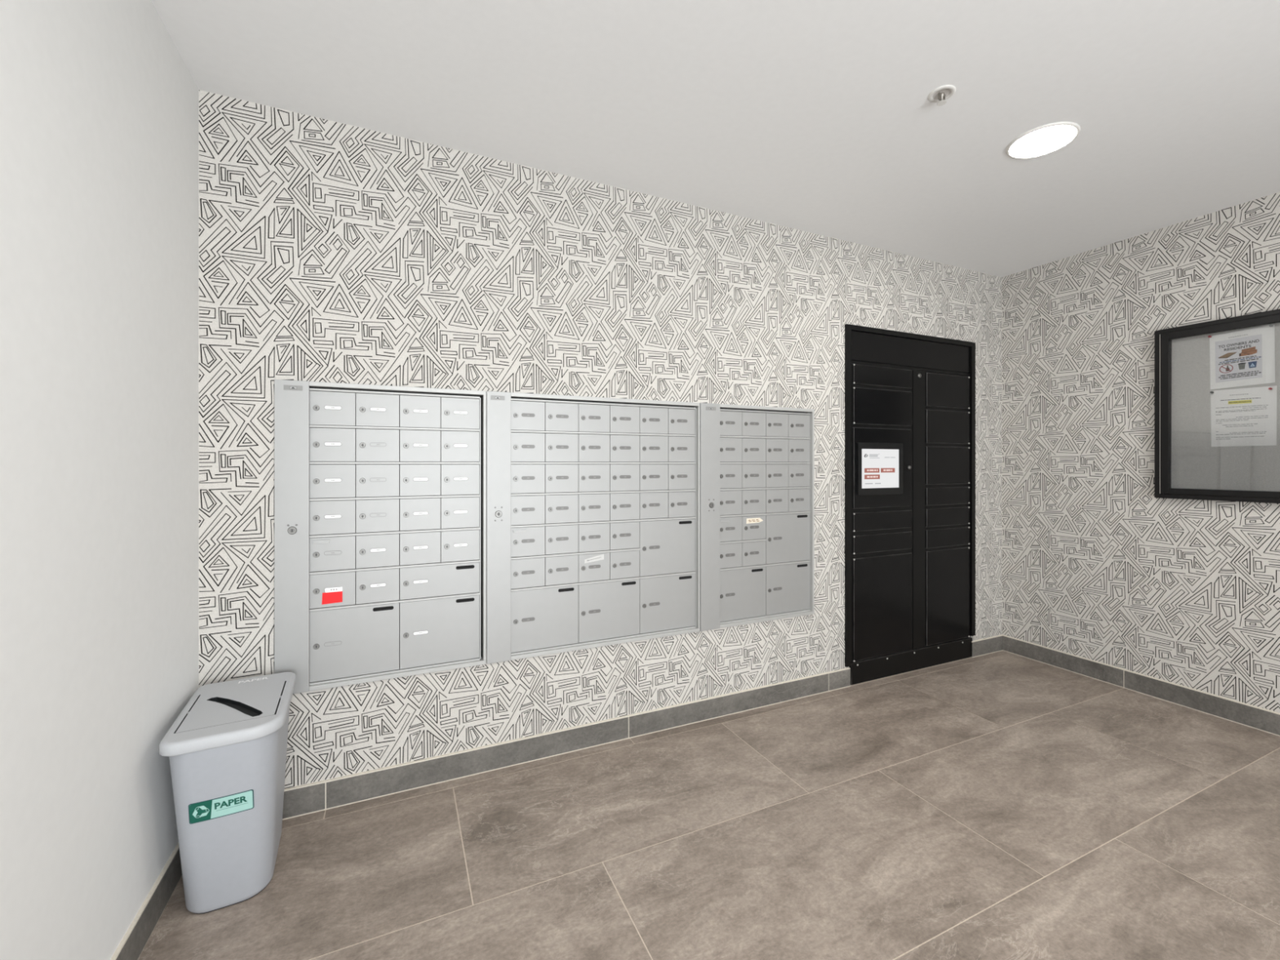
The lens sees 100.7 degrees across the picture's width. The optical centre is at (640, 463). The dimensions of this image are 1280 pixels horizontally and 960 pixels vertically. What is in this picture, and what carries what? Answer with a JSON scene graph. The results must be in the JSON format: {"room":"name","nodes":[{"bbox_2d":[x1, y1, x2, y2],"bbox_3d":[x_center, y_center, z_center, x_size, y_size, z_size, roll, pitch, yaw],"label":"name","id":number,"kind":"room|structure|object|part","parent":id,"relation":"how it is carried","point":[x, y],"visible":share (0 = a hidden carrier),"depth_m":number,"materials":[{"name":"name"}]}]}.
{"room":"apartment mail room","nodes":[
{"label":"apartment mail room","id":0,"kind":"room"},
{"bbox_2d":[0,0,198,959],"bbox_3d":[-0.489,0.027,-0.537,0.150,2.500,4.930,0,0,-25],"label":"wall","id":1,"kind":"structure","parent":0,"point":[99,102],"depth_m":1.12,"materials":[{"name":"white paint"}]},
{"bbox_2d":[110,842,182,959],"bbox_3d":[-0.445,1.178,-0.440,0.010,0.102,4.770,0,0,-25],"label":"baseboard","id":2,"kind":"structure","parent":1,"relation":"attached to","point":[135,940],"depth_m":1.38,"materials":[{"name":"tile"}]},
{"bbox_2d":[198,89,1002,788],"bbox_3d":[0.435,0.027,2.679,4.507,2.500,0.150,0,0,-25],"label":"wall","id":3,"kind":"structure","parent":0,"point":[329,251],"depth_m":2.13,"materials":[{"name":"paper"}]},
{"bbox_2d":[274,379,486,693],"bbox_3d":[-0.950,0.256,1.998,0.706,1.086,0.099,0,0,-25],"label":"mailbox unit","id":4,"kind":"object","parent":3,"relation":"attached to","point":[380,491],"visible":1,"depth_m":1.96,"materials":[{"name":"metal"}]},
{"bbox_3d":[-1.202,-0.261,1.835,0.056,0.018,0.001,0,0,-25],"label":"maker plate","id":5,"kind":"part","parent":4,"relation":"part of","materials":[{"name":"metal"}]},
{"bbox_3d":[-1.136,0.278,1.886,0.056,0.011,0.006,0,0,-25],"label":"finger pull","id":6,"kind":"part","parent":4,"relation":"part of","materials":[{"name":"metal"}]},
{"bbox_3d":[-1.108,0.455,1.909,0.144,0.120,0.012,0,0,-25],"label":"door","id":7,"kind":"part","parent":4,"relation":"part of","materials":[{"name":"metal"}]},
{"bbox_3d":[-1.108,0.325,1.909,0.144,0.120,0.012,0,0,-25],"label":"door","id":8,"kind":"part","parent":4,"relation":"part of","materials":[{"name":"metal"}]},
{"bbox_3d":[-1.108,0.195,1.909,0.144,0.120,0.012,0,0,-25],"label":"door","id":9,"kind":"part","parent":4,"relation":"part of","materials":[{"name":"metal"}]},
{"bbox_3d":[-1.108,0.064,1.909,0.144,0.120,0.012,0,0,-25],"label":"door","id":10,"kind":"part","parent":4,"relation":"part of","materials":[{"name":"metal"}]},
{"bbox_3d":[-1.108,-0.066,1.909,0.144,0.120,0.012,0,0,-25],"label":"door","id":11,"kind":"part","parent":4,"relation":"part of","materials":[{"name":"metal"}]},
{"bbox_3d":[-1.108,-0.196,1.909,0.144,0.120,0.012,0,0,-25],"label":"door","id":12,"kind":"part","parent":4,"relation":"part of","materials":[{"name":"metal"}]},
{"bbox_3d":[-1.042,0.651,1.939,0.289,0.250,0.012,0,0,-25],"label":"door","id":13,"kind":"part","parent":4,"relation":"part of","materials":[{"name":"metal"}]},
{"bbox_3d":[-0.975,0.455,1.969,0.144,0.120,0.012,0,0,-25],"label":"door","id":14,"kind":"part","parent":4,"relation":"part of","materials":[{"name":"metal"}]},
{"bbox_3d":[-0.975,0.325,1.969,0.144,0.120,0.012,0,0,-25],"label":"door","id":15,"kind":"part","parent":4,"relation":"part of","materials":[{"name":"metal"}]},
{"bbox_3d":[-0.975,0.195,1.969,0.144,0.120,0.012,0,0,-25],"label":"door","id":16,"kind":"part","parent":4,"relation":"part of","materials":[{"name":"metal"}]},
{"bbox_3d":[-0.975,0.064,1.969,0.144,0.120,0.012,0,0,-25],"label":"door","id":17,"kind":"part","parent":4,"relation":"part of","materials":[{"name":"metal"}]},
{"bbox_3d":[-0.975,-0.066,1.969,0.144,0.120,0.012,0,0,-25],"label":"door","id":18,"kind":"part","parent":4,"relation":"part of","materials":[{"name":"metal"}]},
{"bbox_3d":[-0.975,-0.196,1.969,0.144,0.120,0.012,0,0,-25],"label":"door","id":19,"kind":"part","parent":4,"relation":"part of","materials":[{"name":"metal"}]},
{"bbox_3d":[-0.843,0.325,2.030,0.144,0.120,0.012,0,0,-25],"label":"door","id":20,"kind":"part","parent":4,"relation":"part of","materials":[{"name":"metal"}]},
{"bbox_3d":[-0.843,0.195,2.030,0.144,0.120,0.012,0,0,-25],"label":"door","id":21,"kind":"part","parent":4,"relation":"part of","materials":[{"name":"metal"}]},
{"bbox_3d":[-0.843,0.064,2.030,0.144,0.120,0.012,0,0,-25],"label":"door","id":22,"kind":"part","parent":4,"relation":"part of","materials":[{"name":"metal"}]},
{"bbox_3d":[-0.843,-0.066,2.030,0.144,0.120,0.012,0,0,-25],"label":"door","id":23,"kind":"part","parent":4,"relation":"part of","materials":[{"name":"metal"}]},
{"bbox_3d":[-0.843,-0.196,2.030,0.144,0.120,0.012,0,0,-25],"label":"door","id":24,"kind":"part","parent":4,"relation":"part of","materials":[{"name":"metal"}]},
{"bbox_3d":[-0.777,0.651,2.060,0.289,0.250,0.012,0,0,-25],"label":"door","id":25,"kind":"part","parent":4,"relation":"part of","materials":[{"name":"metal"}]},
{"bbox_3d":[-0.777,0.455,2.060,0.289,0.120,0.012,0,0,-25],"label":"door","id":26,"kind":"part","parent":4,"relation":"part of","materials":[{"name":"metal"}]},
{"bbox_3d":[-0.711,0.325,2.090,0.144,0.120,0.012,0,0,-25],"label":"door","id":27,"kind":"part","parent":4,"relation":"part of","materials":[{"name":"metal"}]},
{"bbox_3d":[-0.711,0.195,2.090,0.144,0.120,0.012,0,0,-25],"label":"door","id":28,"kind":"part","parent":4,"relation":"part of","materials":[{"name":"metal"}]},
{"bbox_3d":[-0.711,0.064,2.090,0.144,0.120,0.012,0,0,-25],"label":"door","id":29,"kind":"part","parent":4,"relation":"part of","materials":[{"name":"metal"}]},
{"bbox_3d":[-0.711,-0.066,2.090,0.144,0.120,0.012,0,0,-25],"label":"door","id":30,"kind":"part","parent":4,"relation":"part of","materials":[{"name":"metal"}]},
{"bbox_3d":[-0.711,-0.196,2.090,0.144,0.120,0.012,0,0,-25],"label":"door","id":31,"kind":"part","parent":4,"relation":"part of","materials":[{"name":"metal"}]},
{"bbox_2d":[486,391,699,664],"bbox_3d":[-0.179,0.256,2.352,0.992,1.086,0.099,0,0,-25],"label":"mailbox unit","id":32,"kind":"object","parent":3,"relation":"attached to","point":[593,503],"visible":1,"depth_m":2.31,"materials":[{"name":"metal"}]},
{"bbox_3d":[-0.572,-0.262,2.123,0.056,0.018,0.001,0,0,-25],"label":"maker plate","id":33,"kind":"part","parent":32,"relation":"part of","materials":[{"name":"metal"}]},
{"bbox_3d":[-0.497,0.278,2.179,0.056,0.011,0.006,0,0,-25],"label":"finger pull","id":34,"kind":"part","parent":32,"relation":"part of","materials":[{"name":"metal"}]},
{"bbox_3d":[-0.469,0.455,2.201,0.144,0.120,0.012,0,0,-25],"label":"door","id":35,"kind":"part","parent":32,"relation":"part of","materials":[{"name":"metal"}]},
{"bbox_3d":[-0.469,0.325,2.201,0.144,0.120,0.012,0,0,-25],"label":"door","id":36,"kind":"part","parent":32,"relation":"part of","materials":[{"name":"metal"}]},
{"bbox_3d":[-0.469,0.195,2.201,0.144,0.120,0.012,0,0,-25],"label":"door","id":37,"kind":"part","parent":32,"relation":"part of","materials":[{"name":"metal"}]},
{"bbox_3d":[-0.469,0.064,2.201,0.144,0.120,0.012,0,0,-25],"label":"door","id":38,"kind":"part","parent":32,"relation":"part of","materials":[{"name":"metal"}]},
{"bbox_3d":[-0.469,-0.066,2.201,0.144,0.120,0.012,0,0,-25],"label":"door","id":39,"kind":"part","parent":32,"relation":"part of","materials":[{"name":"metal"}]},
{"bbox_3d":[-0.469,-0.196,2.201,0.144,0.120,0.012,0,0,-25],"label":"door","id":40,"kind":"part","parent":32,"relation":"part of","materials":[{"name":"metal"}]},
{"bbox_3d":[-0.402,0.651,2.231,0.289,0.250,0.012,0,0,-25],"label":"door","id":41,"kind":"part","parent":32,"relation":"part of","materials":[{"name":"metal"}]},
{"bbox_3d":[-0.336,0.455,2.262,0.144,0.120,0.012,0,0,-25],"label":"door","id":42,"kind":"part","parent":32,"relation":"part of","materials":[{"name":"metal"}]},
{"bbox_3d":[-0.336,0.325,2.262,0.144,0.120,0.012,0,0,-25],"label":"door","id":43,"kind":"part","parent":32,"relation":"part of","materials":[{"name":"metal"}]},
{"bbox_3d":[-0.336,0.195,2.262,0.144,0.120,0.012,0,0,-25],"label":"door","id":44,"kind":"part","parent":32,"relation":"part of","materials":[{"name":"metal"}]},
{"bbox_3d":[-0.336,0.064,2.262,0.144,0.120,0.012,0,0,-25],"label":"door","id":45,"kind":"part","parent":32,"relation":"part of","materials":[{"name":"metal"}]},
{"bbox_3d":[-0.336,-0.066,2.262,0.144,0.120,0.012,0,0,-25],"label":"door","id":46,"kind":"part","parent":32,"relation":"part of","materials":[{"name":"metal"}]},
{"bbox_3d":[-0.336,-0.196,2.262,0.144,0.120,0.012,0,0,-25],"label":"door","id":47,"kind":"part","parent":32,"relation":"part of","materials":[{"name":"metal"}]},
{"bbox_3d":[-0.204,0.455,2.322,0.144,0.120,0.012,0,0,-25],"label":"door","id":48,"kind":"part","parent":32,"relation":"part of","materials":[{"name":"metal"}]},
{"bbox_3d":[-0.204,0.325,2.322,0.144,0.120,0.012,0,0,-25],"label":"door","id":49,"kind":"part","parent":32,"relation":"part of","materials":[{"name":"metal"}]},
{"bbox_3d":[-0.204,0.195,2.322,0.144,0.120,0.012,0,0,-25],"label":"door","id":50,"kind":"part","parent":32,"relation":"part of","materials":[{"name":"metal"}]},
{"bbox_3d":[-0.204,0.064,2.322,0.144,0.120,0.012,0,0,-25],"label":"door","id":51,"kind":"part","parent":32,"relation":"part of","materials":[{"name":"metal"}]},
{"bbox_3d":[-0.204,-0.066,2.322,0.144,0.120,0.012,0,0,-25],"label":"door","id":52,"kind":"part","parent":32,"relation":"part of","materials":[{"name":"metal"}]},
{"bbox_3d":[-0.204,-0.196,2.322,0.144,0.120,0.012,0,0,-25],"label":"door","id":53,"kind":"part","parent":32,"relation":"part of","materials":[{"name":"metal"}]},
{"bbox_3d":[-0.138,0.651,2.353,0.289,0.250,0.012,0,0,-25],"label":"door","id":54,"kind":"part","parent":32,"relation":"part of","materials":[{"name":"metal"}]},
{"bbox_3d":[-0.072,0.325,2.383,0.144,0.120,0.012,0,0,-25],"label":"door","id":55,"kind":"part","parent":32,"relation":"part of","materials":[{"name":"metal"}]},
{"bbox_3d":[-0.072,0.455,2.383,0.144,0.120,0.012,0,0,-25],"label":"door","id":56,"kind":"part","parent":32,"relation":"part of","materials":[{"name":"metal"}]},
{"bbox_3d":[-0.072,0.195,2.383,0.144,0.120,0.012,0,0,-25],"label":"door","id":57,"kind":"part","parent":32,"relation":"part of","materials":[{"name":"metal"}]},
{"bbox_3d":[-0.072,0.064,2.383,0.144,0.120,0.012,0,0,-25],"label":"door","id":58,"kind":"part","parent":32,"relation":"part of","materials":[{"name":"metal"}]},
{"bbox_3d":[-0.072,-0.066,2.383,0.144,0.120,0.012,0,0,-25],"label":"door","id":59,"kind":"part","parent":32,"relation":"part of","materials":[{"name":"metal"}]},
{"bbox_3d":[-0.072,-0.196,2.383,0.144,0.120,0.012,0,0,-25],"label":"door","id":60,"kind":"part","parent":32,"relation":"part of","materials":[{"name":"metal"}]},
{"bbox_3d":[0.061,0.195,2.443,0.144,0.120,0.012,0,0,-25],"label":"door","id":61,"kind":"part","parent":32,"relation":"part of","materials":[{"name":"metal"}]},
{"bbox_3d":[0.061,0.064,2.443,0.144,0.120,0.012,0,0,-25],"label":"door","id":62,"kind":"part","parent":32,"relation":"part of","materials":[{"name":"metal"}]},
{"bbox_3d":[0.061,-0.066,2.443,0.144,0.120,0.012,0,0,-25],"label":"door","id":63,"kind":"part","parent":32,"relation":"part of","materials":[{"name":"metal"}]},
{"bbox_3d":[0.061,-0.196,2.443,0.144,0.120,0.012,0,0,-25],"label":"door","id":64,"kind":"part","parent":32,"relation":"part of","materials":[{"name":"metal"}]},
{"bbox_3d":[0.127,0.390,2.474,0.289,0.250,0.012,0,0,-25],"label":"door","id":65,"kind":"part","parent":32,"relation":"part of","materials":[{"name":"metal"}]},
{"bbox_3d":[0.127,0.651,2.474,0.289,0.250,0.012,0,0,-25],"label":"door","id":66,"kind":"part","parent":32,"relation":"part of","materials":[{"name":"metal"}]},
{"bbox_3d":[0.193,-0.196,2.504,0.144,0.120,0.012,0,0,-25],"label":"door","id":67,"kind":"part","parent":32,"relation":"part of","materials":[{"name":"metal"}]},
{"bbox_3d":[0.193,0.195,2.504,0.144,0.120,0.012,0,0,-25],"label":"door","id":68,"kind":"part","parent":32,"relation":"part of","materials":[{"name":"metal"}]},
{"bbox_3d":[0.193,0.064,2.504,0.144,0.120,0.012,0,0,-25],"label":"door","id":69,"kind":"part","parent":32,"relation":"part of","materials":[{"name":"metal"}]},
{"bbox_3d":[0.193,-0.066,2.504,0.144,0.120,0.012,0,0,-25],"label":"door","id":70,"kind":"part","parent":32,"relation":"part of","materials":[{"name":"metal"}]},
{"bbox_2d":[282,634,1003,819],"bbox_3d":[0.468,1.178,2.607,4.206,0.102,0.010,0,0,-25],"label":"baseboard","id":71,"kind":"structure","parent":3,"relation":"attached to","point":[312,797],"depth_m":2.20,"materials":[{"name":"tile"}]},
{"bbox_2d":[699,402,814,631],"bbox_3d":[0.591,0.256,2.700,0.710,1.086,0.092,0,0,-25],"label":"mailbox unit","id":72,"kind":"object","parent":3,"relation":"attached to","point":[757,463],"visible":1,"depth_m":2.67,"materials":[{"name":"metal"}]},
{"bbox_3d":[0.337,-0.262,2.540,0.056,0.018,0.001,0,0,-25],"label":"maker plate","id":73,"kind":"part","parent":72,"relation":"part of","materials":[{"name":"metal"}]},
{"bbox_3d":[0.410,0.278,2.594,0.056,0.011,0.006,0,0,-25],"label":"finger pull","id":74,"kind":"part","parent":72,"relation":"part of","materials":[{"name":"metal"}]},
{"bbox_3d":[0.438,0.455,2.616,0.144,0.120,0.012,0,0,-25],"label":"door","id":75,"kind":"part","parent":72,"relation":"part of","materials":[{"name":"metal"}]},
{"bbox_3d":[0.438,0.325,2.616,0.144,0.120,0.012,0,0,-25],"label":"door","id":76,"kind":"part","parent":72,"relation":"part of","materials":[{"name":"metal"}]},
{"bbox_3d":[0.438,0.195,2.616,0.144,0.120,0.012,0,0,-25],"label":"door","id":77,"kind":"part","parent":72,"relation":"part of","materials":[{"name":"metal"}]},
{"bbox_3d":[0.438,0.064,2.616,0.144,0.120,0.012,0,0,-25],"label":"door","id":78,"kind":"part","parent":72,"relation":"part of","materials":[{"name":"metal"}]},
{"bbox_3d":[0.438,-0.066,2.616,0.144,0.120,0.012,0,0,-25],"label":"door","id":79,"kind":"part","parent":72,"relation":"part of","materials":[{"name":"metal"}]},
{"bbox_3d":[0.438,-0.196,2.616,0.144,0.120,0.012,0,0,-25],"label":"door","id":80,"kind":"part","parent":72,"relation":"part of","materials":[{"name":"metal"}]},
{"bbox_3d":[0.505,0.651,2.647,0.289,0.250,0.012,0,0,-25],"label":"door","id":81,"kind":"part","parent":72,"relation":"part of","materials":[{"name":"metal"}]},
{"bbox_3d":[0.571,0.455,2.677,0.144,0.120,0.012,0,0,-25],"label":"door","id":82,"kind":"part","parent":72,"relation":"part of","materials":[{"name":"metal"}]},
{"bbox_3d":[0.571,0.325,2.677,0.144,0.120,0.012,0,0,-25],"label":"door","id":83,"kind":"part","parent":72,"relation":"part of","materials":[{"name":"metal"}]},
{"bbox_3d":[0.571,0.195,2.677,0.144,0.120,0.012,0,0,-25],"label":"door","id":84,"kind":"part","parent":72,"relation":"part of","materials":[{"name":"metal"}]},
{"bbox_3d":[0.571,0.064,2.677,0.144,0.120,0.012,0,0,-25],"label":"door","id":85,"kind":"part","parent":72,"relation":"part of","materials":[{"name":"metal"}]},
{"bbox_3d":[0.571,-0.066,2.677,0.144,0.120,0.012,0,0,-25],"label":"door","id":86,"kind":"part","parent":72,"relation":"part of","materials":[{"name":"metal"}]},
{"bbox_3d":[0.571,-0.196,2.677,0.144,0.120,0.012,0,0,-25],"label":"door","id":87,"kind":"part","parent":72,"relation":"part of","materials":[{"name":"metal"}]},
{"bbox_3d":[0.703,0.195,2.738,0.144,0.120,0.012,0,0,-25],"label":"door","id":88,"kind":"part","parent":72,"relation":"part of","materials":[{"name":"metal"}]},
{"bbox_3d":[0.703,0.064,2.738,0.144,0.120,0.012,0,0,-25],"label":"door","id":89,"kind":"part","parent":72,"relation":"part of","materials":[{"name":"metal"}]},
{"bbox_3d":[0.703,-0.066,2.738,0.144,0.120,0.012,0,0,-25],"label":"door","id":90,"kind":"part","parent":72,"relation":"part of","materials":[{"name":"metal"}]},
{"bbox_3d":[0.703,-0.196,2.738,0.144,0.120,0.012,0,0,-25],"label":"door","id":91,"kind":"part","parent":72,"relation":"part of","materials":[{"name":"metal"}]},
{"bbox_3d":[0.769,0.651,2.768,0.289,0.250,0.012,0,0,-25],"label":"door","id":92,"kind":"part","parent":72,"relation":"part of","materials":[{"name":"metal"}]},
{"bbox_3d":[0.769,0.390,2.768,0.289,0.250,0.012,0,0,-25],"label":"door","id":93,"kind":"part","parent":72,"relation":"part of","materials":[{"name":"metal"}]},
{"bbox_3d":[0.835,-0.196,2.798,0.144,0.120,0.012,0,0,-25],"label":"door","id":94,"kind":"part","parent":72,"relation":"part of","materials":[{"name":"metal"}]},
{"bbox_3d":[0.835,0.195,2.798,0.144,0.120,0.012,0,0,-25],"label":"door","id":95,"kind":"part","parent":72,"relation":"part of","materials":[{"name":"metal"}]},
{"bbox_3d":[0.835,0.064,2.798,0.144,0.120,0.012,0,0,-25],"label":"door","id":96,"kind":"part","parent":72,"relation":"part of","materials":[{"name":"metal"}]},
{"bbox_3d":[0.835,-0.066,2.798,0.144,0.120,0.012,0,0,-25],"label":"door","id":97,"kind":"part","parent":72,"relation":"part of","materials":[{"name":"metal"}]},
{"bbox_2d":[844,324,975,684],"bbox_3d":[1.596,0.231,3.188,1.094,1.990,0.132,0,0,-25],"label":"locker","id":98,"kind":"object","parent":3,"relation":"attached to","point":[910,397],"visible":1,"depth_m":3.11,"materials":[{"name":"black metal"}]},
{"bbox_3d":[1.386,-0.431,3.046,0.464,0.018,0.017,0,0,-25],"label":"shelf rail","id":99,"kind":"part","parent":98,"relation":"part of","materials":[{"name":"black metal"}]},
{"bbox_3d":[1.386,-0.209,3.046,0.464,0.019,0.017,0,0,-25],"label":"shelf rail","id":100,"kind":"part","parent":98,"relation":"part of","materials":[{"name":"black metal"}]},
{"bbox_3d":[1.386,0.265,3.046,0.464,0.022,0.017,0,0,-25],"label":"shelf rail","id":101,"kind":"part","parent":98,"relation":"part of","materials":[{"name":"black metal"}]},
{"bbox_3d":[1.386,0.391,3.046,0.464,0.022,0.017,0,0,-25],"label":"shelf rail","id":102,"kind":"part","parent":98,"relation":"part of","materials":[{"name":"black metal"}]},
{"bbox_3d":[1.386,0.517,3.046,0.464,0.023,0.017,0,0,-25],"label":"shelf rail","id":103,"kind":"part","parent":98,"relation":"part of","materials":[{"name":"black metal"}]},
{"bbox_3d":[1.387,0.815,3.042,0.463,0.570,0.020,0,0,-25],"label":"locker door","id":104,"kind":"part","parent":98,"relation":"part of","materials":[{"name":"metal"}]},
{"bbox_3d":[1.387,0.454,3.042,0.463,0.101,0.020,0,0,-25],"label":"locker door","id":105,"kind":"part","parent":98,"relation":"part of","materials":[{"name":"metal"}]},
{"bbox_3d":[1.387,0.328,3.042,0.463,0.102,0.020,0,0,-25],"label":"locker door","id":106,"kind":"part","parent":98,"relation":"part of","materials":[{"name":"metal"}]},
{"bbox_3d":[1.387,-0.320,3.042,0.463,0.202,0.020,0,0,-25],"label":"locker door","id":107,"kind":"part","parent":98,"relation":"part of","materials":[{"name":"metal"}]},
{"bbox_3d":[1.387,-0.495,3.042,0.463,0.109,0.020,0,0,-25],"label":"locker door","id":108,"kind":"part","parent":98,"relation":"part of","materials":[{"name":"metal"}]},
{"bbox_3d":[1.387,0.027,3.042,0.463,0.451,0.020,0,0,-25],"label":"control panel","id":109,"kind":"part","parent":98,"relation":"part of","materials":[{"name":"metal"}]},
{"bbox_3d":[1.627,1.166,3.152,1.030,0.120,0.024,0,0,-25],"label":"kick plate","id":110,"kind":"part","parent":98,"relation":"part of","materials":[{"name":"metal"}]},
{"bbox_3d":[1.625,-0.561,3.155,1.024,0.016,0.020,0,0,-25],"label":"header rail","id":111,"kind":"part","parent":98,"relation":"part of","materials":[{"name":"black metal"}]},
{"bbox_3d":[1.626,-0.653,3.153,1.024,0.163,0.021,0,0,-25],"label":"header panel","id":112,"kind":"part","parent":98,"relation":"part of","materials":[{"name":"black metal"}]},
{"bbox_3d":[1.656,0.276,3.168,0.105,1.654,0.020,0,0,-25],"label":"post","id":113,"kind":"part","parent":98,"relation":"part of","materials":[{"name":"black metal"}]},
{"bbox_3d":[1.889,-0.548,3.277,0.391,0.004,0.017,0,0,-25],"label":"shelf rail","id":114,"kind":"part","parent":98,"relation":"part of","materials":[{"name":"black metal"}]},
{"bbox_3d":[1.889,-0.333,3.277,0.391,0.018,0.017,0,0,-25],"label":"shelf rail","id":115,"kind":"part","parent":98,"relation":"part of","materials":[{"name":"black metal"}]},
{"bbox_3d":[1.889,-0.111,3.277,0.391,0.018,0.017,0,0,-25],"label":"shelf rail","id":116,"kind":"part","parent":98,"relation":"part of","materials":[{"name":"black metal"}]},
{"bbox_3d":[1.889,0.139,3.277,0.391,0.018,0.017,0,0,-25],"label":"shelf rail","id":117,"kind":"part","parent":98,"relation":"part of","materials":[{"name":"black metal"}]},
{"bbox_3d":[1.889,0.265,3.277,0.391,0.018,0.017,0,0,-25],"label":"shelf rail","id":118,"kind":"part","parent":98,"relation":"part of","materials":[{"name":"black metal"}]},
{"bbox_3d":[1.889,0.392,3.277,0.391,0.015,0.017,0,0,-25],"label":"shelf rail","id":119,"kind":"part","parent":98,"relation":"part of","materials":[{"name":"black metal"}]},
{"bbox_3d":[1.889,0.521,3.277,0.391,0.015,0.017,0,0,-25],"label":"shelf rail","id":120,"kind":"part","parent":98,"relation":"part of","materials":[{"name":"black metal"}]},
{"bbox_3d":[1.891,0.813,3.273,0.390,0.567,0.020,0,0,-25],"label":"locker door","id":121,"kind":"part","parent":98,"relation":"part of","materials":[{"name":"metal"}]},
{"bbox_3d":[1.891,0.457,3.273,0.390,0.111,0.020,0,0,-25],"label":"locker door","id":122,"kind":"part","parent":98,"relation":"part of","materials":[{"name":"metal"}]},
{"bbox_3d":[1.891,0.329,3.273,0.390,0.108,0.020,0,0,-25],"label":"locker door","id":123,"kind":"part","parent":98,"relation":"part of","materials":[{"name":"metal"}]},
{"bbox_3d":[1.891,0.202,3.273,0.390,0.106,0.020,0,0,-25],"label":"locker door","id":124,"kind":"part","parent":98,"relation":"part of","materials":[{"name":"metal"}]},
{"bbox_3d":[1.891,0.014,3.273,0.390,0.230,0.020,0,0,-25],"label":"locker door","id":125,"kind":"part","parent":98,"relation":"part of","materials":[{"name":"metal"}]},
{"bbox_3d":[1.891,-0.222,3.273,0.390,0.202,0.020,0,0,-25],"label":"locker door","id":126,"kind":"part","parent":98,"relation":"part of","materials":[{"name":"metal"}]},
{"bbox_3d":[1.891,-0.444,3.273,0.390,0.202,0.020,0,0,-25],"label":"locker door","id":127,"kind":"part","parent":98,"relation":"part of","materials":[{"name":"metal"}]},
{"bbox_2d":[137,650,1279,959],"bbox_3d":[1.461,1.257,0.438,4.507,0.060,5.080,0,0,-25],"label":"floor","id":128,"kind":"structure","parent":0,"point":[1002,805],"depth_m":1.70,"materials":[{"name":"tile"}]},
{"bbox_2d":[159,671,296,914],"bbox_3d":[-1.193,0.967,1.567,0.265,0.521,0.428,0,0,-28],"label":"recycling bin","id":129,"kind":"object","parent":128,"relation":"on","point":[226,748],"visible":1,"depth_m":1.44,"materials":[{"name":"grey plastic"}]},
{"bbox_3d":[-1.193,0.723,1.567,0.265,0.031,0.428,0,0,-28],"label":"lid","id":130,"kind":"part","parent":129,"relation":"part of","materials":[{"name":"grey plastic"}]},
{"bbox_2d":[151,0,1279,277],"bbox_3d":[1.461,-1.273,0.438,4.507,0.100,5.080,0,0,-25],"label":"ceiling","id":131,"kind":"structure","parent":0,"point":[818,117],"depth_m":1.76,"materials":[{"name":"paint"}]},
{"bbox_2d":[927,84,955,106],"bbox_3d":[0.996,-1.207,1.754,0.082,0.032,0.082,0,0,-25],"label":"sprinkler","id":132,"kind":"object","parent":131,"relation":"attached to","point":[939,95],"visible":1,"depth_m":1.75,"materials":[{"name":"white metal"}]},
{"bbox_3d":[0.996,-1.208,1.754,0.028,0.029,0.016,0,0,-25],"label":"frame","id":133,"kind":"part","parent":132,"relation":"part of","materials":[{"name":"metal"}]},
{"bbox_2d":[1005,121,1080,159],"bbox_3d":[1.523,-1.218,2.011,0.226,0.010,0.226,0,0,-25],"label":"recessed light","id":134,"kind":"object","parent":131,"relation":"in","point":[1043,139],"visible":1,"depth_m":1.99,"materials":[{"name":"white plastic"}]},
{"bbox_2d":[1002,191,1279,713],"bbox_3d":[3.473,0.027,1.277,0.150,2.500,4.931,0,0,-25],"label":"wall","id":135,"kind":"structure","parent":0,"point":[1096,566],"depth_m":2.88,"materials":[{"name":"paper"}]},
{"bbox_2d":[1002,635,1279,736],"bbox_3d":[3.371,1.178,1.307,0.010,0.102,4.770,0,0,-25],"label":"baseboard","id":136,"kind":"structure","parent":135,"relation":"attached to","point":[1251,716],"depth_m":2.78,"materials":[{"name":"tile"}]},
{"bbox_2d":[1154,308,1279,503],"bbox_3d":[2.939,-0.254,2.211,0.042,0.868,1.213,0,0,-25],"label":"notice board","id":137,"kind":"object","parent":135,"relation":"attached to","point":[1187,466],"visible":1,"depth_m":2.62,"materials":[{"name":"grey glass"}]},
{"bbox_2d":[1209,324,1275,389],"bbox_3d":[2.821,-0.492,2.490,0.001,0.268,0.213,0,0,-25],"label":"notice sheet","id":138,"kind":"object","parent":137,"relation":"attached to","point":[1244,357],"visible":1,"depth_m":2.48,"materials":[{"name":"paper"}]},
{"bbox_2d":[1210,386,1276,446],"bbox_3d":[2.824,-0.216,2.488,0.001,0.273,0.215,0,0,-25],"label":"notice sheet","id":139,"kind":"object","parent":137,"relation":"attached to","point":[1246,416],"visible":1,"depth_m":2.48,"materials":[{"name":"paper"}]}
]}

